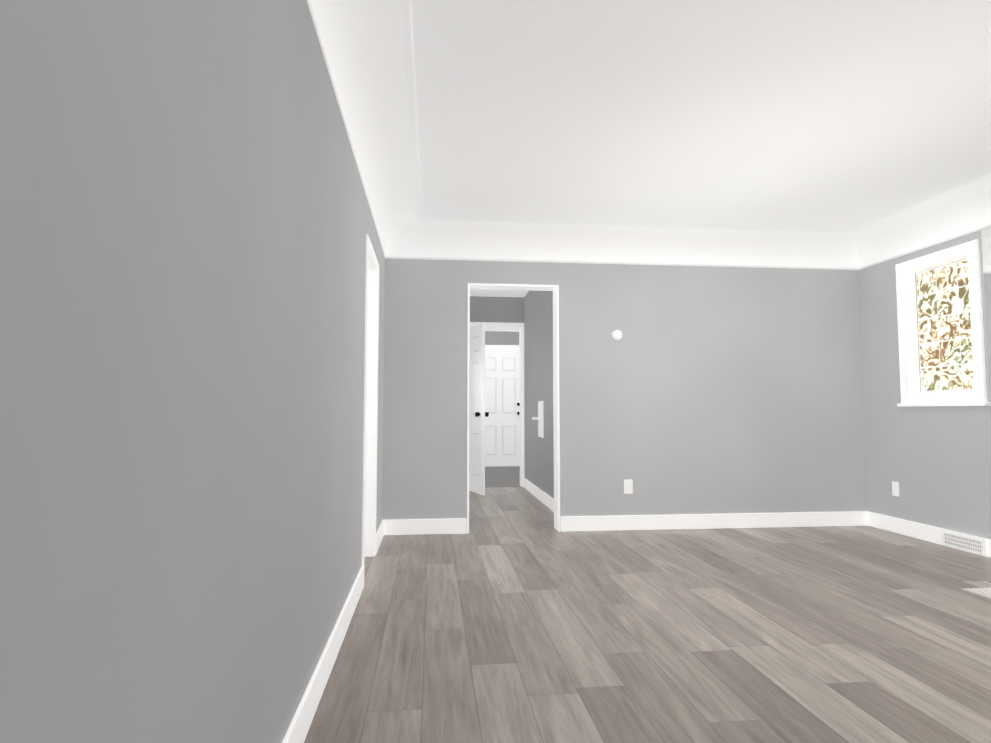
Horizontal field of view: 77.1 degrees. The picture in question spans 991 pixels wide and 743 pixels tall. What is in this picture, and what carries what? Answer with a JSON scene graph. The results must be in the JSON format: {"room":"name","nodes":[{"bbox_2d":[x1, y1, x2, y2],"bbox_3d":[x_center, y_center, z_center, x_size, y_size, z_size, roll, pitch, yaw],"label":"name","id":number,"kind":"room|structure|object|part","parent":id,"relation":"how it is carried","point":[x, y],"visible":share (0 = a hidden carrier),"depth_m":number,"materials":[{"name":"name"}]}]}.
{"room":"empty living room","nodes":[
{"label":"empty living room","id":0,"kind":"room"},
{"bbox_2d":[0,0,384,742],"bbox_3d":[-0.705,-0.161,2.346,0.150,2.600,5.454,0,-4,-6],"label":"wall","id":1,"kind":"structure","parent":0,"point":[186,222],"depth_m":0.94,"materials":[{"name":"grey paint"}]},
{"bbox_2d":[282,565,363,742],"bbox_3d":[-0.553,1.035,1.630,0.018,0.122,3.793,0,-4,-6],"label":"baseboard","id":2,"kind":"structure","parent":1,"relation":"attached to","point":[299,726],"depth_m":2.17,"materials":[{"name":"white wood"}]},
{"bbox_2d":[362,234,378,564],"bbox_3d":[-0.871,0.230,3.964,0.170,2.025,0.790,0,-4,-6],"label":"door frame","id":3,"kind":"structure","parent":1,"relation":"attached to","point":[370,413],"depth_m":4.28,"materials":[{"name":"white wood"}]},
{"bbox_2d":[376,520,385,553],"bbox_3d":[-0.864,1.226,4.635,0.016,0.122,0.653,0,-4,-6],"label":"baseboard","id":4,"kind":"structure","parent":1,"relation":"attached to","point":[381,531],"depth_m":4.63,"materials":[{"name":"white wood"}]},
{"bbox_2d":[470,296,521,328],"bbox_3d":[-0.152,0.212,8.219,0.990,2.600,0.150,0,-4,-6],"label":"wall","id":5,"kind":"structure","parent":0,"point":[482,309],"depth_m":8.23,"materials":[{"name":"grey paint"}]},
{"bbox_2d":[469,323,488,494],"bbox_3d":[-0.281,0.457,7.706,0.159,2.030,0.800,1,-4,-21],"label":"hall door","id":6,"kind":"structure","parent":5,"relation":"in","point":[478,414],"depth_m":7.48,"materials":[{"name":"white wood"}]},
{"bbox_3d":[-0.162,0.510,7.389,0.159,0.054,0.054,1,-4,-21],"label":"knob","id":7,"kind":"part","parent":6,"relation":"part of","materials":[{"name":"black metal"}]},
{"bbox_2d":[470,322,524,486],"bbox_3d":[-0.079,0.434,8.210,0.905,2.155,0.176,0,-4,-6],"label":"door frame","id":8,"kind":"structure","parent":5,"relation":"attached to","point":[495,326],"depth_m":8.20,"materials":[{"name":"white wood"}]},
{"bbox_2d":[470,289,528,296],"bbox_3d":[0.189,-1.028,8.411,3.550,0.100,5.996,0,-4,-6],"label":"ceiling","id":9,"kind":"structure","parent":0,"point":[499,293],"depth_m":8.01,"materials":[{"name":"white paint"}]},
{"bbox_2d":[485,331,518,466],"bbox_3d":[-0.109,0.403,11.233,3.550,2.600,0.150,0,-4,-6],"label":"wall","id":10,"kind":"structure","parent":0,"point":[501,338],"depth_m":11.23,"materials":[{"name":"grey paint"}]},
{"bbox_2d":[485,345,518,349],"bbox_3d":[0.064,0.611,11.152,0.970,2.175,0.016,0,-4,-6],"label":"door frame","id":11,"kind":"structure","parent":10,"relation":"attached to","point":[501,347],"depth_m":11.22,"materials":[{"name":"white wood"}]},
{"bbox_2d":[485,350,519,466],"bbox_3d":[0.069,0.647,11.103,0.820,2.080,0.110,0,-4,-6],"label":"entry door","id":12,"kind":"structure","parent":10,"relation":"in","point":[502,419],"depth_m":11.11,"materials":[{"name":"white wood"}]},
{"bbox_2d":[485,466,520,487],"bbox_3d":[0.036,1.661,9.733,3.550,0.100,3.300,0,-4,-6],"label":"floor","id":13,"kind":"structure","parent":0,"point":[502,476],"depth_m":9.35,"materials":[{"name":"grey wood"}]},
{"bbox_2d":[522,290,553,498],"bbox_3d":[0.580,0.126,6.867,0.170,2.600,2.996,0,-4,-6],"label":"wall","id":14,"kind":"structure","parent":0,"point":[532,311],"depth_m":7.08,"materials":[{"name":"grey paint"}]},
{"bbox_2d":[532,401,543,437],"bbox_3d":[0.469,0.529,6.908,0.074,0.400,0.340,0,-4,-6],"label":"handle","id":15,"kind":"object","parent":14,"relation":"attached to","point":[540,418],"visible":0.96,"depth_m":6.88,"materials":[{"name":"white plastic"}]},
{"bbox_2d":[524,478,553,511],"bbox_3d":[0.517,1.355,6.677,0.014,0.122,2.746,0,-4,-6],"label":"baseboard","id":16,"kind":"structure","parent":14,"relation":"attached to","point":[544,498],"depth_m":6.80,"materials":[{"name":"white wood"}]},
{"bbox_2d":[382,259,867,532],"bbox_3d":[1.156,0.030,5.347,4.466,2.600,0.150,0,-4,-6],"label":"wall","id":17,"kind":"structure","parent":0,"point":[710,390],"depth_m":5.29,"materials":[{"name":"grey paint"}]},
{"bbox_2d":[386,518,465,534],"bbox_3d":[-0.572,1.249,5.006,0.675,0.122,0.019,0,-4,-6],"label":"baseboard","id":18,"kind":"structure","parent":17,"relation":"attached to","point":[452,525],"depth_m":5.00,"materials":[{"name":"white wood"}]},
{"bbox_2d":[467,283,559,533],"bbox_3d":[0.142,0.297,5.226,0.767,2.050,0.174,0,-4,-6],"label":"door frame","id":19,"kind":"structure","parent":17,"relation":"attached to","point":[553,288],"depth_m":5.21,"materials":[{"name":"white wood"}]},
{"bbox_2d":[612,330,621,339],"bbox_3d":[1.031,-0.307,5.263,0.086,0.086,0.031,0,-4,-6],"label":"thermostat","id":20,"kind":"object","parent":17,"relation":"attached to","point":[616,334],"visible":1,"depth_m":5.25,"materials":[{"name":"white plastic"}]},
{"bbox_2d":[624,479,632,493],"bbox_3d":[1.112,0.962,5.203,0.072,0.116,0.007,0,-4,-6],"label":"outlet","id":21,"kind":"object","parent":17,"relation":"attached to","point":[628,486],"visible":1,"depth_m":5.20,"materials":[{"name":"white plastic"}]},
{"bbox_2d":[561,511,865,531],"bbox_3d":[1.886,1.265,5.258,2.712,0.122,0.019,0,-4,-6],"label":"baseboard","id":22,"kind":"structure","parent":17,"relation":"attached to","point":[852,518],"depth_m":5.25,"materials":[{"name":"white wood"}]},
{"bbox_2d":[304,487,990,742],"bbox_3d":[1.289,1.295,3.967,4.466,0.100,8.450,0,-4,-6],"label":"floor","id":23,"kind":"structure","parent":0,"point":[846,634],"depth_m":2.71,"materials":[{"name":"wood"}]},
{"bbox_2d":[307,0,990,269],"bbox_3d":[1.434,-1.212,2.708,4.165,0.257,5.303,0,-4,-6],"label":"ceiling","id":24,"kind":"structure","parent":0,"point":[828,134],"depth_m":3.27,"materials":[{"name":"white paint"}]},
{"bbox_2d":[859,227,990,539],"bbox_3d":[3.588,-0.133,2.785,0.150,2.600,5.454,0,-4,-6],"label":"wall","id":25,"kind":"structure","parent":0,"point":[934,462],"depth_m":4.90,"materials":[{"name":"grey paint"}]},
{"bbox_2d":[892,481,898,495],"bbox_3d":[3.267,0.958,5.079,0.007,0.116,0.072,0,-4,-6],"label":"outlet","id":26,"kind":"object","parent":25,"relation":"attached to","point":[895,488],"visible":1,"depth_m":5.08,"materials":[{"name":"white plastic"}]},
{"bbox_2d":[866,511,990,557],"bbox_3d":[3.326,1.214,4.442,0.014,0.122,1.893,0,-4,-6],"label":"baseboard","id":27,"kind":"structure","parent":25,"relation":"attached to","point":[928,533],"depth_m":4.92,"materials":[{"name":"white wood"}]},
{"bbox_2d":[941,529,986,556],"bbox_3d":[3.313,1.210,4.407,0.017,0.118,0.360,0,-4,-6],"label":"air vent register","id":28,"kind":"object","parent":27,"relation":"attached to","point":[966,543],"visible":1,"depth_m":4.39,"materials":[{"name":"white plastic"}]},
{"bbox_2d":[895,239,989,406],"bbox_3d":[3.376,-0.317,4.667,0.192,1.154,0.800,0,-4,-6],"label":"window","id":29,"kind":"structure","parent":25,"relation":"in","point":[951,337],"depth_m":4.66,"materials":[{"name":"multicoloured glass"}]},
{"bbox_2d":[906,255,966,392],"bbox_3d":[3.360,-0.329,4.666,0.074,0.970,0.600,0,-4,-6],"label":"window frame","id":30,"kind":"structure","parent":29,"relation":"attached to","point":[913,333],"depth_m":4.95,"materials":[{"name":"white wood"}]},
{"bbox_2d":[981,227,990,412],"bbox_3d":[3.393,0.044,3.909,0.005,2.089,0.653,0,-4,-6],"label":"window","id":31,"kind":"structure","parent":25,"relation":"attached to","point":[986,242],"depth_m":4.24,"materials":[{"name":"white wood"}]}
]}

